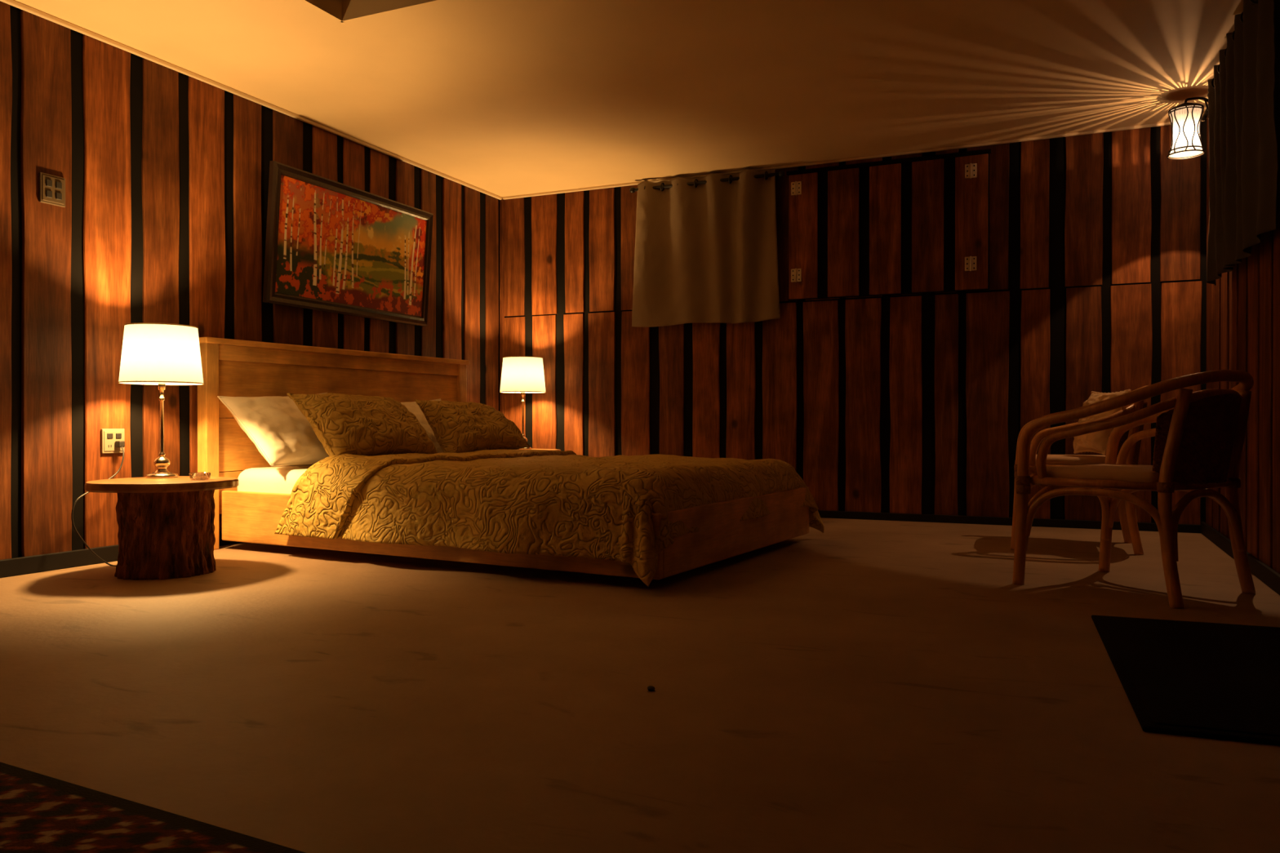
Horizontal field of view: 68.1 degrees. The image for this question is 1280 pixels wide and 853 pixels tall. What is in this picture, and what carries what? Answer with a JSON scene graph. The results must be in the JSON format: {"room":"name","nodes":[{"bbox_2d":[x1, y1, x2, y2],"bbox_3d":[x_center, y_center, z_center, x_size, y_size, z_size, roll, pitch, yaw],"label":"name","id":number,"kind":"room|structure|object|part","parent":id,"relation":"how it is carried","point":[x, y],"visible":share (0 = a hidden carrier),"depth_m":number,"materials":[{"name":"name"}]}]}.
{"room":"bedroom","nodes":[
{"label":"bedroom","id":0,"kind":"room"},
{"bbox_2d":[0,0,499,559],"bbox_3d":[-2.679,-0.586,4.111,0.101,2.440,7.640,0,0,24],"label":"wall","id":1,"kind":"structure","parent":0,"point":[165,170],"depth_m":4.54,"materials":[{"name":"brown wood"}]},
{"bbox_2d":[39,172,65,207],"bbox_3d":[-2.587,-1.043,4.172,0.020,0.130,0.115,0,0,24],"label":"light switch","id":2,"kind":"object","parent":1,"relation":"attached to","point":[51,188],"visible":1,"depth_m":4.17,"materials":[{"name":"beige plastic"}]},
{"bbox_2d":[101,428,124,453],"bbox_3d":[-2.470,0.068,4.441,0.019,0.115,0.115,0,0,24],"label":"power outlet","id":3,"kind":"object","parent":1,"relation":"attached to","point":[108,436],"visible":0.94,"depth_m":4.42,"materials":[{"name":"plastic"}]},
{"bbox_2d":[0,531,244,577],"bbox_3d":[-2.626,0.597,4.092,0.018,0.075,7.540,0,0,24],"label":"baseboard","id":4,"kind":"structure","parent":1,"relation":"attached to","point":[9,567],"depth_m":4.19,"materials":[{"name":"black paint"}]},
{"bbox_2d":[0,0,503,199],"bbox_3d":[-2.624,-1.795,4.082,0.022,0.022,7.540,0,0,24],"label":"trim","id":5,"kind":"structure","parent":1,"relation":"attached to","point":[12,2],"depth_m":4.97,"materials":[{"name":"white wood"}]},
{"bbox_2d":[262,160,433,326],"bbox_3d":[-1.760,-1.083,5.906,0.094,0.780,1.450,0,0,24],"label":"framed painting","id":6,"kind":"object","parent":1,"relation":"attached to","point":[339,242],"visible":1,"depth_m":5.78,"materials":[{"name":"paint"}]},
{"bbox_2d":[14,0,1243,197],"bbox_3d":[-0.423,-1.852,3.103,5.040,0.100,7.740,0,0,24],"label":"ceiling","id":7,"kind":"structure","parent":0,"point":[501,98],"depth_m":4.83,"materials":[{"name":"white paint"}]},
{"bbox_2d":[302,0,442,22],"bbox_3d":[-1.080,-2.022,3.433,1.130,0.462,1.270,0,0,24],"label":"skylight","id":8,"kind":"object","parent":7,"relation":"attached to","point":[343,11],"visible":1,"depth_m":4.12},
{"bbox_2d":[0,517,1279,852],"bbox_3d":[-0.423,0.688,3.113,5.040,0.100,7.740,0,0,24],"label":"floor","id":9,"kind":"structure","parent":0,"point":[855,686],"depth_m":2.19,"materials":[{"name":"carpet"}]},
{"bbox_2d":[71,440,124,566],"bbox_3d":[-2.407,0.352,4.306,0.151,0.568,0.303,0,0,9],"label":"power cord","id":10,"kind":"object","parent":9,"relation":"on","point":[121,444],"visible":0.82,"depth_m":4.28,"materials":[{"name":"black plastic"}]},
{"bbox_2d":[0,762,305,852],"bbox_3d":[-1.751,0.640,1.109,2.300,0.012,1.700,0,0,28],"label":"patterned rug","id":11,"kind":"object","parent":9,"relation":"on","point":[39,813],"visible":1,"depth_m":1.50,"materials":[{"name":"carpet"}]},
{"bbox_2d":[84,475,239,580],"bbox_3d":[-2.088,0.434,4.137,0.584,0.400,0.593,0,0,24],"label":"stump side table","id":12,"kind":"object","parent":9,"relation":"on","point":[166,526],"visible":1,"depth_m":3.95,"materials":[{"name":"brown wood"}]},
{"bbox_2d":[117,322,204,478],"bbox_3d":[-2.191,-0.113,4.339,0.353,0.693,0.353,0,0,24],"label":"table lamp","id":13,"kind":"object","parent":12,"relation":"on","point":[162,355],"visible":1,"depth_m":4.21,"materials":[{"name":"white fabric"}]},
{"bbox_3d":[-2.191,-0.328,4.338,0.348,0.258,0.348,0,0,24],"label":"lamp shade","id":14,"kind":"part","parent":13,"relation":"part of","materials":[{"name":"fabric"}]},
{"bbox_2d":[189,472,211,479],"bbox_3d":[-1.930,0.218,4.153,0.088,0.030,0.088,0,0,24],"label":"glass ashtray","id":15,"kind":"object","parent":12,"relation":"on","point":[193,476],"visible":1,"depth_m":4.12,"materials":[{"name":"clear glass"}]},
{"bbox_2d":[197,337,808,579],"bbox_3d":[-0.623,0.088,5.099,2.635,1.085,2.074,0,0,29],"label":"double bed","id":16,"kind":"object","parent":9,"relation":"on","point":[252,511],"visible":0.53,"depth_m":4.84,"materials":[{"name":"brown wood"}]},
{"bbox_2d":[217,392,328,466],"bbox_3d":[-1.830,0.021,5.071,0.375,0.430,0.725,0,0,25],"label":"pillow","id":17,"kind":"object","parent":16,"relation":"on","point":[280,432],"visible":0.62,"depth_m":4.86,"materials":[{"name":"fabric"}]},
{"bbox_3d":[-0.636,0.322,5.039,2.460,0.213,1.670,0,0,29],"label":"mattress","id":18,"kind":"part","parent":16,"relation":"part of","materials":[{"name":"white fabric"}]},
{"bbox_3d":[-1.731,0.086,5.713,0.100,1.085,2.074,0,0,29],"label":"headboard","id":19,"kind":"part","parent":16,"relation":"part of","materials":[{"name":"brown wood"}]},
{"bbox_2d":[286,392,437,456],"bbox_3d":[-1.473,0.011,5.136,0.396,0.380,0.788,0,0,27],"label":"pillow","id":20,"kind":"object","parent":16,"relation":"on","point":[359,424],"visible":0.85,"depth_m":4.94,"materials":[{"name":"yellow fabric"}]},
{"bbox_2d":[400,398,444,453],"bbox_3d":[-1.405,0.027,5.875,0.334,0.419,0.725,0,0,31],"label":"pillow","id":21,"kind":"object","parent":16,"relation":"on","point":[413,407],"visible":0.1,"depth_m":5.88,"materials":[{"name":"fabric"}]},
{"bbox_2d":[414,399,530,453],"bbox_3d":[-1.034,0.020,5.877,0.384,0.369,0.672,0,0,31],"label":"pillow","id":22,"kind":"object","parent":16,"relation":"on","point":[457,427],"visible":0.89,"depth_m":5.71,"materials":[{"name":"yellow fabric"}]},
{"bbox_3d":[-0.614,0.481,5.028,2.550,0.300,1.760,0,0,29],"label":"bed frame","id":23,"kind":"part","parent":16,"relation":"part of","materials":[{"name":"brown wood"}]},
{"bbox_2d":[274,448,824,586],"bbox_3d":[-0.385,0.367,4.919,2.152,0.460,2.011,0,0,29],"label":"bedspread","id":24,"kind":"object","parent":16,"relation":"on","point":[537,502],"visible":1,"depth_m":4.12,"materials":[{"name":"yellow fabric"}]},
{"bbox_2d":[531,448,560,450],"bbox_3d":[-0.899,0.398,7.049,0.592,0.450,0.571,0,0,24],"label":"stump side table","id":25,"kind":"object","parent":9,"relation":"on","point":[531,449],"visible":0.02,"depth_m":7.15,"materials":[{"name":"brown wood"}]},
{"bbox_2d":[499,355,546,449],"bbox_3d":[-0.883,-0.174,7.144,0.349,0.693,0.349,0,0,24],"label":"table lamp","id":26,"kind":"object","parent":25,"relation":"on","point":[522,375],"visible":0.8,"depth_m":7.01,"materials":[{"name":"white fabric"}]},
{"bbox_3d":[-0.883,-0.388,7.144,0.344,0.258,0.344,0,0,24],"label":"lamp shade","id":27,"kind":"part","parent":26,"relation":"part of","materials":[{"name":"fabric"}]},
{"bbox_2d":[647,685,654,691],"bbox_3d":[0.027,0.636,2.300,0.020,0.012,0.019,0,0,24],"label":"pebble","id":28,"kind":"object","parent":9,"relation":"on","point":[651,688],"visible":1,"depth_m":2.29,"materials":[{"name":"black stone"}]},
{"bbox_2d":[1010,385,1148,555],"bbox_3d":[2.315,0.212,4.991,0.667,0.845,0.676,0,0,22],"label":"rattan armchair","id":29,"kind":"object","parent":9,"relation":"on","point":[1127,514],"visible":0.38,"depth_m":4.79,"materials":[{"name":"wicker"}]},
{"bbox_2d":[1073,389,1131,455],"bbox_3d":[2.384,-0.021,4.924,0.198,0.339,0.431,0,0,6],"label":"cushion","id":30,"kind":"object","parent":29,"relation":"on","point":[1095,442],"visible":0.5,"depth_m":4.83,"materials":[{"name":"beige fabric"}]},
{"bbox_2d":[1012,369,1255,608],"bbox_3d":[1.957,0.217,3.697,0.717,0.845,0.707,0,0,-33],"label":"rattan armchair","id":31,"kind":"object","parent":9,"relation":"on","point":[1199,442],"visible":1,"depth_m":3.47,"materials":[{"name":"wicker"}]},
{"bbox_2d":[1091,615,1279,746],"bbox_3d":[1.558,0.633,2.461,0.600,0.016,1.240,0,0,21],"label":"doormat","id":32,"kind":"object","parent":9,"relation":"on","point":[1215,681],"visible":1,"depth_m":2.38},
{"bbox_2d":[503,118,1206,524],"bbox_3d":[1.129,-0.595,6.598,4.940,2.440,0.101,0,0,24],"label":"wall","id":33,"kind":"structure","parent":0,"point":[908,403],"depth_m":6.24,"materials":[{"name":"brown wood"}]},
{"bbox_2d":[499,200,504,415],"bbox_3d":[-1.095,-0.613,7.516,0.030,2.368,0.030,0,0,24],"label":"trim","id":34,"kind":"structure","parent":33,"relation":"attached to","point":[501,202],"depth_m":7.50,"materials":[{"name":"brown wood"}]},
{"bbox_2d":[629,168,784,327],"bbox_3d":[0.467,-1.262,6.780,1.174,1.068,0.101,0,0,24],"label":"curtain","id":35,"kind":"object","parent":33,"relation":"in","point":[706,246],"depth_m":6.77,"materials":[{"name":"beige fabric"}]},
{"bbox_3d":[0.468,-1.746,6.781,1.174,0.061,0.095,0,0,24],"label":"rod","id":36,"kind":"part","parent":35,"relation":"part of","materials":[{"name":"metal"}]},
{"bbox_2d":[502,120,1204,199],"bbox_3d":[1.114,-1.806,6.534,4.818,0.018,0.022,0,0,24],"label":"trim","id":37,"kind":"structure","parent":33,"relation":"attached to","point":[1166,123],"depth_m":6.29,"materials":[{"name":"white wood"}]},
{"bbox_2d":[786,148,991,300],"bbox_3d":[1.625,-1.320,6.295,1.330,0.892,0.040,0,0,24],"label":"window shutter","id":38,"kind":"object","parent":33,"relation":"attached to","point":[917,224],"depth_m":6.27,"materials":[{"name":"brown wood"}]},
{"bbox_2d":[817,510,1200,533],"bbox_3d":[1.113,0.600,6.545,4.822,0.050,0.018,0,0,24],"label":"baseboard","id":39,"kind":"structure","parent":33,"relation":"attached to","point":[1144,526],"depth_m":6.06,"materials":[{"name":"black paint"}]},
{"bbox_2d":[1205,0,1279,573],"bbox_3d":[1.833,-0.578,2.105,0.101,2.440,7.640,0,0,24],"label":"wall","id":40,"kind":"structure","parent":0,"point":[1243,305],"depth_m":4.08,"materials":[{"name":"brown wood"}]},
{"bbox_2d":[1166,96,1208,159],"bbox_3d":[3.002,-1.634,5.149,0.242,0.312,0.183,0,0,24],"label":"wall lantern","id":41,"kind":"object","parent":40,"relation":"attached to","point":[1185,127],"visible":0.95,"depth_m":5.11,"materials":[{"name":"metal"}]},
{"bbox_2d":[1201,108,1208,120],"bbox_3d":[1.775,-1.788,2.114,0.020,0.020,7.518,0,0,24],"label":"trim","id":42,"kind":"structure","parent":40,"relation":"attached to","point":[1206,113],"depth_m":5.46,"materials":[{"name":"black paint"}]},
{"bbox_2d":[1200,521,1279,595],"bbox_3d":[1.776,0.607,2.125,0.018,0.070,7.522,0,0,24],"label":"baseboard","id":43,"kind":"structure","parent":40,"relation":"attached to","point":[1271,578],"depth_m":4.07,"materials":[{"name":"black paint"}]},
{"bbox_2d":[1206,0,1278,285],"bbox_3d":[2.631,-1.232,4.144,0.104,1.028,1.584,0,0,24],"label":"window curtain","id":44,"kind":"object","parent":40,"relation":"hanging from","point":[1243,161],"visible":1,"depth_m":3.88,"materials":[{"name":"fabric"}]},
{"bbox_3d":[2.635,-1.696,4.141,0.095,0.061,1.584,0,0,24],"label":"rod","id":45,"kind":"part","parent":44,"relation":"part of","materials":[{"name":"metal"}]}
]}

